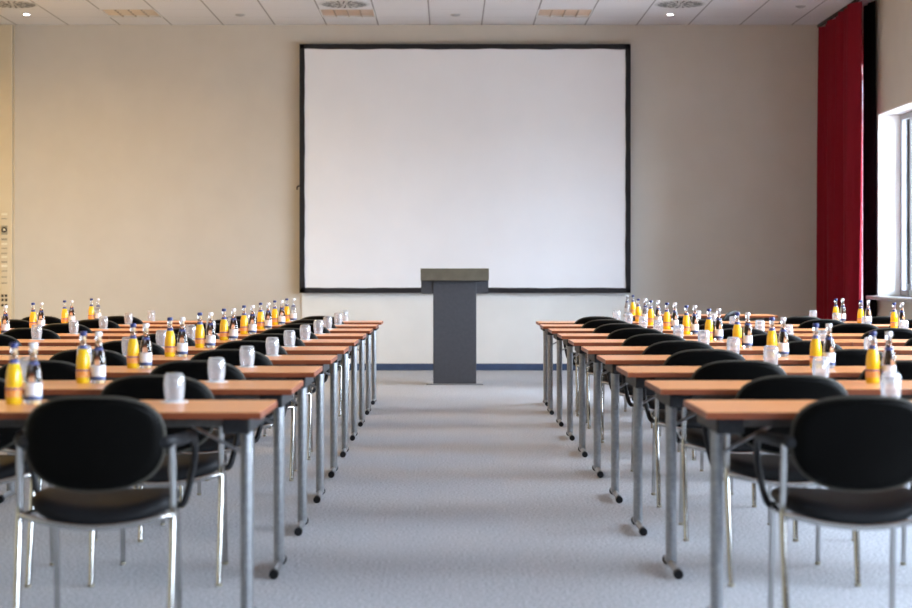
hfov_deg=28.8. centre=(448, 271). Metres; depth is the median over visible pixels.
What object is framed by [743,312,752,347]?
water bottle
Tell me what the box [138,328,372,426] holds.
folding table
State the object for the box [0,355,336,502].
folding table
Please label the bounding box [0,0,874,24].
ceiling
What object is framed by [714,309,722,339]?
water bottle
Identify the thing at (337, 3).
ceiling vent
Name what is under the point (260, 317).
juice bottle
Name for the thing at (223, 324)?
juice bottle
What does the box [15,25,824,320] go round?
wall
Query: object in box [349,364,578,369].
baseboard
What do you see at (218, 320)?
armchair
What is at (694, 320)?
water bottle
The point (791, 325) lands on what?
tumbler
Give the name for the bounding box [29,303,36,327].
juice bottle
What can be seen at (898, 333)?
armchair
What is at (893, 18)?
wall
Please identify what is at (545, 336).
folding table
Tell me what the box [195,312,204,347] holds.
juice bottle
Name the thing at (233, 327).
water bottle
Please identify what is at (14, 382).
juice bottle
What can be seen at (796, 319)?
armchair
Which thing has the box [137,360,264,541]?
armchair
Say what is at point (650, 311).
juice bottle
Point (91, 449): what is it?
armchair
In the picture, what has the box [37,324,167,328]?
folding table
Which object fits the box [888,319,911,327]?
armchair
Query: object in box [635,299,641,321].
juice bottle
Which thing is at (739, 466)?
armchair
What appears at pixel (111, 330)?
folding table
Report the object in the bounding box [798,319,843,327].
armchair
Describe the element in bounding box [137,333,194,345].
armchair
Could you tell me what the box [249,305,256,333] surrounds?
water bottle
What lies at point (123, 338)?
tumbler
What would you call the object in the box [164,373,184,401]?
tumbler
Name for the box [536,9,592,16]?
lamp
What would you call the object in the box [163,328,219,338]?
armchair
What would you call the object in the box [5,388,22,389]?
print
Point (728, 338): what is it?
tumbler
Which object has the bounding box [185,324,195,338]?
tumbler
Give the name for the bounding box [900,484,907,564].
armchair
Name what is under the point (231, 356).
armchair
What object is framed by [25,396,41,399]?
print
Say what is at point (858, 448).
armchair
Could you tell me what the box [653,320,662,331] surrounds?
tumbler
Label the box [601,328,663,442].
armchair
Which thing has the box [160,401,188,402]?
coaster
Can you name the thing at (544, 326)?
folding table
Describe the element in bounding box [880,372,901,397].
tumbler
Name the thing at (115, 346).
armchair
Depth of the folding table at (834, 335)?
12.57 m
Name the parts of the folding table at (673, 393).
leg, rail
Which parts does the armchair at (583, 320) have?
backrest, edge trim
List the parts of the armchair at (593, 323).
leg, backrest, edge trim, leg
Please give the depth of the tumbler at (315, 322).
12.89 m
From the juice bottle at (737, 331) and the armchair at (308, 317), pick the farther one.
the armchair at (308, 317)
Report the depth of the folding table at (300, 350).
10.45 m
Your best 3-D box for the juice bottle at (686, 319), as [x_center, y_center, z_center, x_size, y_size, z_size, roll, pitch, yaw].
[1.719,0.345,12.812,0.058,0.210,0.058,0,0,34]
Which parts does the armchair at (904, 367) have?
edge trim, backrest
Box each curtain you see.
[816,1,861,320]
[863,1,875,317]
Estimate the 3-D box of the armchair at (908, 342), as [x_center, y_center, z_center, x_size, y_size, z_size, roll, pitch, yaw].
[3.098,0.789,11.462,0.586,0.802,0.540,0,0,-1]
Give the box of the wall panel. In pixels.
[302,293,625,363]
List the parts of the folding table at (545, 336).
leg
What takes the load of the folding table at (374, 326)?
on the floor
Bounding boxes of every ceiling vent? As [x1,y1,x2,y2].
[0,0,37,7]
[319,0,369,7]
[655,0,705,7]
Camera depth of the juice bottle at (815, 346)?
8.29 m
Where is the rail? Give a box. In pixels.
[817,0,859,27]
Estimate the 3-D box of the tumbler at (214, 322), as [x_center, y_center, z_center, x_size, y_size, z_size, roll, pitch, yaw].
[-1.732,0.399,12.926,0.072,0.098,0.072,0,0,-24]
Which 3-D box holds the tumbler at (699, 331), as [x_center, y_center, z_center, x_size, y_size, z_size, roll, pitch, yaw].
[1.538,0.399,10.682,0.072,0.098,0.072,0,0,-11]
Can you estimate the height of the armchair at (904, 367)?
0.802 m
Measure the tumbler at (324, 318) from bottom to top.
0.098 m
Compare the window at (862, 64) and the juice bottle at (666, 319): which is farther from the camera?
the window at (862, 64)
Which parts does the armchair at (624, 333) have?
leg, leg, seat, backrest, edge trim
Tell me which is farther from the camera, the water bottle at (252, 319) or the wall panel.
the wall panel
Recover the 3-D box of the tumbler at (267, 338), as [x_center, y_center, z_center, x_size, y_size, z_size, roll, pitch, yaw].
[-0.946,0.399,9.518,0.072,0.098,0.072,0,0,24]
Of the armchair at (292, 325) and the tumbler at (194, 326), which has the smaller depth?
the tumbler at (194, 326)
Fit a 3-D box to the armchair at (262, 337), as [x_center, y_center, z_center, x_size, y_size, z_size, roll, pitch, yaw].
[-1.120,0.789,11.468,0.586,0.802,0.540,0,0,1]
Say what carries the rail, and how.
attached to the ceiling
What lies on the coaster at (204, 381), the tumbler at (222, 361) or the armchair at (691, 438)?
the tumbler at (222, 361)
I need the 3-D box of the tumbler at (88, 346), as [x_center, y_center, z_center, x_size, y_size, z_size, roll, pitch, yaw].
[-1.732,0.399,8.432,0.072,0.098,0.072,0,0,6]
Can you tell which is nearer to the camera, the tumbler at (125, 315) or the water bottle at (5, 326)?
the water bottle at (5, 326)
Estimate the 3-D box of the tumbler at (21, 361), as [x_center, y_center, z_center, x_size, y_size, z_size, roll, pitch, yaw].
[-1.729,0.399,7.287,0.072,0.098,0.072,0,0,2]
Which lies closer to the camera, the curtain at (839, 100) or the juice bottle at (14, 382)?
the juice bottle at (14, 382)
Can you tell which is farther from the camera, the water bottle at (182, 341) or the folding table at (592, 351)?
the folding table at (592, 351)
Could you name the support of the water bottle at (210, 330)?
on the folding table at (300, 350)
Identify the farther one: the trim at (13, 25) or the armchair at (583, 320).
the trim at (13, 25)
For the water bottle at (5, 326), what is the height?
0.210 m
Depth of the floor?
8.10 m
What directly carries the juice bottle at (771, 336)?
on the folding table at (610, 361)
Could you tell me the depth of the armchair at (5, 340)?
11.21 m
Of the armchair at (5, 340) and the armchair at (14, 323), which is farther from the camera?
the armchair at (14, 323)
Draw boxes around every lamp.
[99,9,161,16]
[319,9,375,16]
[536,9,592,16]
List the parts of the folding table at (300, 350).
rail, leg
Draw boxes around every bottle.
[1,305,9,333]
[5,343,22,404]
[25,342,41,403]
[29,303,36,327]
[38,303,44,326]
[61,300,67,322]
[68,300,74,322]
[76,331,90,383]
[88,298,94,318]
[91,331,105,383]
[95,298,100,318]
[127,323,138,367]
[140,323,151,367]
[164,317,174,356]
[177,317,187,356]
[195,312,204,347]
[206,312,215,347]
[220,308,227,339]
[229,308,237,339]
[240,305,247,333]
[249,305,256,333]
[257,303,263,328]
[265,303,271,328]
[272,300,277,324]
[278,300,284,324]
[284,298,289,320]
[290,298,296,320]
[625,295,629,314]
[630,295,635,314]
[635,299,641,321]
[642,299,647,321]
[648,300,653,324]
[655,300,661,324]
[663,303,670,328]
[671,303,678,328]
[683,305,689,333]
[691,305,698,333]
[705,309,712,339]
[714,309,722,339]
[732,312,741,347]
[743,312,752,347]
[767,317,777,356]
[778,317,788,356]
[810,323,821,367]
[823,323,834,367]
[833,299,838,319]
[840,299,845,321]
[857,300,863,322]
[865,300,871,323]
[865,331,879,383]
[882,331,895,383]
[890,303,897,327]
[898,303,905,327]
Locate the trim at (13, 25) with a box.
[13,25,14,318]
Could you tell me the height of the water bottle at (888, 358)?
0.210 m
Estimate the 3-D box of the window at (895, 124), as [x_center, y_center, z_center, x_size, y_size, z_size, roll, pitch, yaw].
[4.785,-0.716,17.900,0.430,2.028,3.060,0,0,0]
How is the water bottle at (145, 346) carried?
on the folding table at (307, 374)
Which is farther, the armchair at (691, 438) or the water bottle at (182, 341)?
the water bottle at (182, 341)
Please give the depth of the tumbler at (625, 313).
15.21 m
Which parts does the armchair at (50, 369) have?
seat frame, seat, backrest, edge trim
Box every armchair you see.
[0,334,21,345]
[0,360,97,541]
[0,378,53,587]
[3,328,60,338]
[9,319,28,327]
[13,396,198,607]
[21,316,60,323]
[39,349,146,489]
[42,323,92,332]
[75,319,120,327]
[88,375,239,586]
[102,340,164,354]
[104,316,142,323]
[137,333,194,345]
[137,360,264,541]
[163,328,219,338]
[179,349,288,500]
[187,323,228,332]
[206,340,297,480]
[215,319,248,327]
[226,316,264,323]
[242,333,315,459]
[260,328,329,435]
[268,323,340,428]
[289,319,341,416]
[300,316,350,405]
[563,316,614,360]
[573,319,626,416]
[586,323,653,428]
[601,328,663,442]
[606,333,695,459]
[622,340,723,480]
[643,349,756,507]
[662,316,691,321]
[677,360,798,541]
[679,319,714,327]
[690,323,741,332]
[702,375,860,586]
[713,328,766,338]
[722,311,737,320]
[742,333,801,345]
[753,395,911,607]
[765,340,841,454]
[778,316,819,323]
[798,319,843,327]
[803,349,902,487]
[832,323,877,332]
[851,360,911,540]
[860,328,911,338]
[864,316,890,323]
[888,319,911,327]
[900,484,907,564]
[904,338,911,345]
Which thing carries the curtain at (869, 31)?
hanging from the ceiling
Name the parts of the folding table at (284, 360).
leg, rail, leg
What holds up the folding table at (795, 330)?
on the floor
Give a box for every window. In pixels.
[862,64,862,307]
[866,102,911,301]
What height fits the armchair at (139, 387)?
0.802 m
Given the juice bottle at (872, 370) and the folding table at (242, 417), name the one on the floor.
the folding table at (242, 417)
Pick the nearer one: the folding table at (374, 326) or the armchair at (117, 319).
the folding table at (374, 326)
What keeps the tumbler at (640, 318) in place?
on the coaster
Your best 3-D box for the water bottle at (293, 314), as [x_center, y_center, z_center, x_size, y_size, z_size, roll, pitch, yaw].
[-1.417,0.345,16.202,0.058,0.210,0.058,0,0,37]
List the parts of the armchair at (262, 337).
backrest, edge trim, leg, leg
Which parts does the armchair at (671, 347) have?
armrest, leg, seat, backrest, edge trim, leg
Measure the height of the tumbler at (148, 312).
0.098 m
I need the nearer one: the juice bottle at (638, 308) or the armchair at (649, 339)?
the armchair at (649, 339)
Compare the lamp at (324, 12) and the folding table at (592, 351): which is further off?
the lamp at (324, 12)
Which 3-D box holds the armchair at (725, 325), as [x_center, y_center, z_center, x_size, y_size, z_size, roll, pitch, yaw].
[2.056,0.789,13.711,0.586,0.802,0.540,0,0,2]
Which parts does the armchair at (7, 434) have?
backrest, edge trim, seat, seat frame, leg, leg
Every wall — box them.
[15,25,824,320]
[862,0,911,318]
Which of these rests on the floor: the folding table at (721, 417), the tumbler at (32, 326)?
the folding table at (721, 417)
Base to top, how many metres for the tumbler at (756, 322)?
0.098 m
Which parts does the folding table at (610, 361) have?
leg, rail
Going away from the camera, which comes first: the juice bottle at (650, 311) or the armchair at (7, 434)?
the armchair at (7, 434)
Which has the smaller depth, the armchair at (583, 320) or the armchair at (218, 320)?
the armchair at (218, 320)
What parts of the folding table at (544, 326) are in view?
leg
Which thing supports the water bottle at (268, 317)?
on the folding table at (367, 331)
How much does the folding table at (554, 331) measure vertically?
0.740 m
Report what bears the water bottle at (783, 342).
on the folding table at (610, 361)
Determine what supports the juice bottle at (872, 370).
on the folding table at (673, 393)
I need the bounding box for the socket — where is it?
[1,226,7,234]
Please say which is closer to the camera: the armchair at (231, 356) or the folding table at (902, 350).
the armchair at (231, 356)
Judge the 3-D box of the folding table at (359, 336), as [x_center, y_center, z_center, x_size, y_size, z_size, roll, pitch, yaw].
[-1.492,0.820,12.733,1.780,0.740,0.550,0,0,0]
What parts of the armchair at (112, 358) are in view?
leg, edge trim, backrest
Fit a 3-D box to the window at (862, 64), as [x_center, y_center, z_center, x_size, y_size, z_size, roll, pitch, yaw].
[4.849,-0.635,20.760,0.302,3.450,1.320,0,0,0]
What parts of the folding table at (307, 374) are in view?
rail, leg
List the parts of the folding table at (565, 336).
leg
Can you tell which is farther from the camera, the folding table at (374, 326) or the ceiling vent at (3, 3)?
the ceiling vent at (3, 3)
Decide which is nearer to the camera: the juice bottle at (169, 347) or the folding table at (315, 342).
the juice bottle at (169, 347)
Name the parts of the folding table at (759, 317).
rail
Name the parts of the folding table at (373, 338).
leg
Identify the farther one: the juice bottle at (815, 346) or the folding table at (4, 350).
the folding table at (4, 350)
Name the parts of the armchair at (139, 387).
leg, leg, backrest, edge trim, seat frame, seat, leg, leg, armrest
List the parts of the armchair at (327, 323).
edge trim, backrest, leg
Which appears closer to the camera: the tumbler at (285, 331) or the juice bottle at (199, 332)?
the juice bottle at (199, 332)
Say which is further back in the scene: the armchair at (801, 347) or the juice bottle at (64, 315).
the juice bottle at (64, 315)
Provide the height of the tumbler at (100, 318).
0.098 m
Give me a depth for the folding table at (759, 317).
18.34 m
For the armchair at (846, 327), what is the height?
0.802 m
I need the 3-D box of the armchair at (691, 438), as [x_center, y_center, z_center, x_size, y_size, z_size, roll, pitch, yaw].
[1.296,0.789,8.082,0.586,0.802,0.540,0,0,1]
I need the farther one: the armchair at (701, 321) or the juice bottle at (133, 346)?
the armchair at (701, 321)
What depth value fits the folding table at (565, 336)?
12.70 m
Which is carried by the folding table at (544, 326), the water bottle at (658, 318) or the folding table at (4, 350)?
the water bottle at (658, 318)
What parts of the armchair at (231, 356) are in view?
leg, leg, edge trim, backrest, seat frame, seat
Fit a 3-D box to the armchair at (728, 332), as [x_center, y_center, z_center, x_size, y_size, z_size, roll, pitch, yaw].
[2.040,0.789,12.593,0.586,0.802,0.540,0,0,1]
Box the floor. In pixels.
[0,370,911,607]
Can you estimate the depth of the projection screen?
21.37 m
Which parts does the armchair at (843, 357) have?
edge trim, backrest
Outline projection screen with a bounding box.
[296,44,630,292]
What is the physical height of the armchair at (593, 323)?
0.802 m
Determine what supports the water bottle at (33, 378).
on the folding table at (242, 417)
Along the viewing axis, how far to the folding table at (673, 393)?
7.06 m
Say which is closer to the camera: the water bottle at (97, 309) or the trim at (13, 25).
the water bottle at (97, 309)
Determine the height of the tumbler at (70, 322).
0.098 m
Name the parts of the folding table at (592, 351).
leg, rail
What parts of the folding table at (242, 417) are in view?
rail, leg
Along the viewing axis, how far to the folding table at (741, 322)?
15.80 m
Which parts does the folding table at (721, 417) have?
leg, rail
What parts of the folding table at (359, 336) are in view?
leg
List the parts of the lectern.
plate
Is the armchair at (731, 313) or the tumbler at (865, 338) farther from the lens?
the armchair at (731, 313)
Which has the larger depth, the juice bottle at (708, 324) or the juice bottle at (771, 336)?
the juice bottle at (708, 324)
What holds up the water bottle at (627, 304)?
on the folding table at (759, 317)
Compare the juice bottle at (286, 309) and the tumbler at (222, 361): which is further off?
the juice bottle at (286, 309)
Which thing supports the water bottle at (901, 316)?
on the folding table at (795, 330)
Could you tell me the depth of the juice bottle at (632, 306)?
18.48 m
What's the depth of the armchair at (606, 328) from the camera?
13.48 m
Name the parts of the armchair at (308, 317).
edge trim, backrest, leg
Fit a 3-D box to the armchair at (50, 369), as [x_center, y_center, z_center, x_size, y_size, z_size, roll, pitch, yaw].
[-1.810,0.789,8.083,0.586,0.802,0.540,0,0,-1]
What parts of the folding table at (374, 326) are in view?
leg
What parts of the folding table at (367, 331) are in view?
leg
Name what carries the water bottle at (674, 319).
on the folding table at (554, 331)
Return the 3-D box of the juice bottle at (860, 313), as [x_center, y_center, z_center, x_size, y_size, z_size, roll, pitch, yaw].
[3.504,0.345,15.076,0.058,0.210,0.058,0,0,-30]
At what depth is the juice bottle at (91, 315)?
16.18 m
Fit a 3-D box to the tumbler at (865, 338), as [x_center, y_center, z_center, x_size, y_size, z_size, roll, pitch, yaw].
[2.271,0.399,9.547,0.072,0.098,0.072,0,0,-20]
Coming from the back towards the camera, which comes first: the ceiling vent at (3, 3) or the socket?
the socket
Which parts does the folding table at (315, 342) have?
leg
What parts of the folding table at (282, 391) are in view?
rail, leg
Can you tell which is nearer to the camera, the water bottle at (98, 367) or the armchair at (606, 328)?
the water bottle at (98, 367)
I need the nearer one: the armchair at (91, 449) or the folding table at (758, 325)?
the armchair at (91, 449)
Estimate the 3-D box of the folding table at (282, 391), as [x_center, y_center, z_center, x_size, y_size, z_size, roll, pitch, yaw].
[-1.492,0.820,7.093,1.780,0.740,0.550,0,0,0]
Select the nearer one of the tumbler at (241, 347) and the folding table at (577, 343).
the tumbler at (241, 347)
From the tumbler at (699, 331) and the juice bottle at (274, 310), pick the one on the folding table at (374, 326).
the juice bottle at (274, 310)
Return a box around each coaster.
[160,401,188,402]
[204,381,228,382]
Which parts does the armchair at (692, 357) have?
armrest, leg, leg, seat frame, seat, backrest, edge trim, leg, leg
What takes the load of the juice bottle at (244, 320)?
on the folding table at (359, 336)
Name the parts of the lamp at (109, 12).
reflector blade, reflector blade, reflector blade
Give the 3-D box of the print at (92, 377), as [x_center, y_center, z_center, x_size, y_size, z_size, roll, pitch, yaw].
[-1.417,0.429,7.178,0.058,0.014,0.058,0,0,-19]
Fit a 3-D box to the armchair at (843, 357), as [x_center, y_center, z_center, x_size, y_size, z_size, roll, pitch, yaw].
[2.047,0.789,9.211,0.586,0.802,0.540,0,0,0]
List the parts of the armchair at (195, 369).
leg, backrest, edge trim, seat frame, seat, leg, armrest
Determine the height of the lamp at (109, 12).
0.104 m
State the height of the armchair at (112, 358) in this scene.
0.802 m
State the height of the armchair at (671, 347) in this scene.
0.802 m
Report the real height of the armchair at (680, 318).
0.802 m
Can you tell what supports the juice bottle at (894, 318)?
on the folding table at (795, 330)
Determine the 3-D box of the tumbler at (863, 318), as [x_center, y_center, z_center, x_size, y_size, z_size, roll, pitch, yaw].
[3.314,0.399,14.075,0.072,0.098,0.072,0,0,-17]
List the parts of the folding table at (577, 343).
leg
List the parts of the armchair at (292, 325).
edge trim, backrest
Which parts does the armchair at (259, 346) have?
backrest, edge trim, leg, leg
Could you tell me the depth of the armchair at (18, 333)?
12.34 m
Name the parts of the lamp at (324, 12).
reflector blade, reflector blade, reflector blade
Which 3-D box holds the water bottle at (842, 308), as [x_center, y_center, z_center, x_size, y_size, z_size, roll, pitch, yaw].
[3.566,0.345,16.043,0.058,0.210,0.058,0,0,25]
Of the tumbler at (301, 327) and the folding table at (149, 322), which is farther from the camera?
the folding table at (149, 322)
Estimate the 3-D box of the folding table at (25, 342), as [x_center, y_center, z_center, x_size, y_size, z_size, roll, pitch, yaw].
[-3.277,0.820,11.605,1.780,0.740,0.550,0,0,0]
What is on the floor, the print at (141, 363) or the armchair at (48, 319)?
the armchair at (48, 319)
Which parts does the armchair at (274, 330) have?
edge trim, backrest, armrest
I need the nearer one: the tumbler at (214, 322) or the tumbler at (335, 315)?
the tumbler at (214, 322)
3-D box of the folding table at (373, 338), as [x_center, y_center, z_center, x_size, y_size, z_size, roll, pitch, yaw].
[-1.492,0.820,16.117,1.780,0.740,0.550,0,0,0]
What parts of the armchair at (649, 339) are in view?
armrest, seat frame, seat, backrest, edge trim, leg, leg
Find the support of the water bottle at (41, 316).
on the folding table at (111, 330)
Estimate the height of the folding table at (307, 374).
0.740 m
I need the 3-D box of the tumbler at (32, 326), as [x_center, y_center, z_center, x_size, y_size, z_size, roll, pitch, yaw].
[-2.739,0.399,11.790,0.072,0.098,0.072,0,0,17]
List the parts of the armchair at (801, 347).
backrest, edge trim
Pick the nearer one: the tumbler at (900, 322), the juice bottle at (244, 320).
the juice bottle at (244, 320)
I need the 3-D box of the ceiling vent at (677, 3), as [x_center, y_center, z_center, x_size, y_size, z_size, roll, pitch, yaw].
[2.587,-2.987,19.800,0.570,0.006,0.570,0,0,0]
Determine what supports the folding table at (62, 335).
on the floor
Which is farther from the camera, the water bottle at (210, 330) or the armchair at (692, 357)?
the water bottle at (210, 330)
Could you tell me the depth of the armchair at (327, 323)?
14.60 m
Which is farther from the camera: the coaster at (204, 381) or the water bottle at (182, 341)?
the water bottle at (182, 341)
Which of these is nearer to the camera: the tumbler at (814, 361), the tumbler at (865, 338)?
the tumbler at (814, 361)
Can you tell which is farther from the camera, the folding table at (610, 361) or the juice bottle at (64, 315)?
the juice bottle at (64, 315)
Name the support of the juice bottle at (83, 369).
on the folding table at (282, 391)
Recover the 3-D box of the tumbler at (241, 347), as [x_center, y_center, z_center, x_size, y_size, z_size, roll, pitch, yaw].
[-0.953,0.399,8.389,0.072,0.098,0.072,0,0,12]
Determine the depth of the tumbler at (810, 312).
16.16 m
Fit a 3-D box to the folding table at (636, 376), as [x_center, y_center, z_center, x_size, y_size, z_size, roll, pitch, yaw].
[1.694,0.820,8.221,1.780,0.740,0.550,0,0,0]
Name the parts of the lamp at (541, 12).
reflector blade, reflector blade, reflector blade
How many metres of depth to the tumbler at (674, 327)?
11.80 m
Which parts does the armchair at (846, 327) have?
edge trim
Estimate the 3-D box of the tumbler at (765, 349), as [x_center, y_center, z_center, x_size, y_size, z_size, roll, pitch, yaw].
[1.531,0.399,8.426,0.072,0.098,0.072,0,0,-13]
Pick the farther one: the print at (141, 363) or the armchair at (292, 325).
the armchair at (292, 325)
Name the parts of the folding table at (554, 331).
leg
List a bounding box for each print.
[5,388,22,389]
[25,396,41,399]
[91,376,105,379]
[140,362,151,364]
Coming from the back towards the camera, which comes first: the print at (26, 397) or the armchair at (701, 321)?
the armchair at (701, 321)
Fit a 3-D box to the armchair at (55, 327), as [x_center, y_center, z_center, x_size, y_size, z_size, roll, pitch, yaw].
[-2.921,0.789,13.719,0.586,0.802,0.540,0,0,0]
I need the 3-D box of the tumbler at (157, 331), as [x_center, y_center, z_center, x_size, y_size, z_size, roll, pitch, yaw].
[-1.729,0.399,10.688,0.072,0.098,0.072,0,0,10]
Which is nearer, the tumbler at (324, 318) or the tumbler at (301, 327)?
the tumbler at (301, 327)
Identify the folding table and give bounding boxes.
[0,346,54,354]
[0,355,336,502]
[0,366,322,535]
[0,400,276,607]
[1,333,122,338]
[11,328,142,332]
[17,339,91,345]
[23,380,302,579]
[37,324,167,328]
[37,346,348,477]
[75,321,186,323]
[76,339,358,456]
[109,333,365,440]
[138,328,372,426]
[161,324,378,414]
[185,321,382,404]
[536,321,734,405]
[540,324,757,414]
[548,328,779,426]
[557,333,812,440]
[568,339,851,456]
[581,346,897,477]
[597,355,911,502]
[616,366,865,535]
[624,314,777,320]
[645,380,911,579]
[684,400,911,607]
[732,321,856,323]
[751,324,889,327]
[775,328,911,333]
[801,333,864,338]
[835,339,908,345]
[877,346,911,354]
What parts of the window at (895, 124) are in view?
sill, frame, pane, handle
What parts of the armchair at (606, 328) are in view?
leg, leg, seat, backrest, edge trim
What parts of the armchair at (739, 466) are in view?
armrest, leg, seat, seat frame, edge trim, backrest, leg, leg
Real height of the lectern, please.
1.228 m
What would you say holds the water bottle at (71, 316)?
on the folding table at (120, 325)
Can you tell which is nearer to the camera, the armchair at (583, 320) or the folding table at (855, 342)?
the folding table at (855, 342)
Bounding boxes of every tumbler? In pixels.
[19,357,29,380]
[31,324,41,339]
[69,320,78,333]
[77,345,91,365]
[99,316,107,328]
[121,337,128,354]
[124,313,132,323]
[147,310,154,320]
[156,330,166,345]
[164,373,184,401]
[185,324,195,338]
[206,320,215,329]
[208,357,224,381]
[239,346,254,366]
[266,337,278,355]
[283,330,294,346]
[300,325,310,339]
[313,320,322,333]
[323,316,331,328]
[334,313,341,323]
[624,313,632,322]
[639,316,647,327]
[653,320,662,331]
[673,324,683,337]
[698,330,709,344]
[727,337,739,353]
[755,320,764,330]
[763,345,777,364]
[786,324,792,334]
[809,310,816,316]
[812,357,829,377]
[861,316,870,323]
[864,337,876,348]
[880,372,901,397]
[898,320,908,328]
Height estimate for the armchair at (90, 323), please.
0.802 m
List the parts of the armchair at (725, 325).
backrest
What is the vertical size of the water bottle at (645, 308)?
0.210 m
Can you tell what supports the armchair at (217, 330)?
on the floor
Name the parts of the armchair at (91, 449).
leg, armrest, leg, backrest, edge trim, seat frame, seat, leg, leg, armrest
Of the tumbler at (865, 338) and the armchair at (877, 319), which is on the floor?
the armchair at (877, 319)
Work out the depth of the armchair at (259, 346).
10.09 m
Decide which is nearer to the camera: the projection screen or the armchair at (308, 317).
the armchair at (308, 317)
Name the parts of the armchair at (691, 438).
leg, leg, seat, seat frame, edge trim, backrest, leg, leg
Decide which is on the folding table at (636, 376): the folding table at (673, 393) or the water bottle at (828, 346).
the water bottle at (828, 346)
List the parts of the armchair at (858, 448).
leg, armrest, leg, seat, seat frame, edge trim, backrest, leg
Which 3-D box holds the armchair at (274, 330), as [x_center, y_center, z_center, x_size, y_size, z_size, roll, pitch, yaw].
[-1.123,0.789,12.583,0.586,0.802,0.540,0,0,0]
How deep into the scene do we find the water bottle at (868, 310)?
15.05 m
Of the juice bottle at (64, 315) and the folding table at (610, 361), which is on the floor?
the folding table at (610, 361)
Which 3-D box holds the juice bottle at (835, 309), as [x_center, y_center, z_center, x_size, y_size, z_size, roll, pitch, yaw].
[3.504,0.345,16.040,0.058,0.210,0.058,0,0,25]
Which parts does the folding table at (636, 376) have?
leg, rail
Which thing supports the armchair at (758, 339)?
on the floor
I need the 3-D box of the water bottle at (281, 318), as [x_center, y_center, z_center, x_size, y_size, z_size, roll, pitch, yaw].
[-1.417,0.345,15.071,0.058,0.210,0.058,0,0,38]
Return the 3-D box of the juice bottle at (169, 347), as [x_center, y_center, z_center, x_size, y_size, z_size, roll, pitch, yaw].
[-1.481,0.345,9.431,0.058,0.210,0.058,0,0,-44]
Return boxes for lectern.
[421,268,488,384]
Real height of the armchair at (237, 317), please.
0.802 m

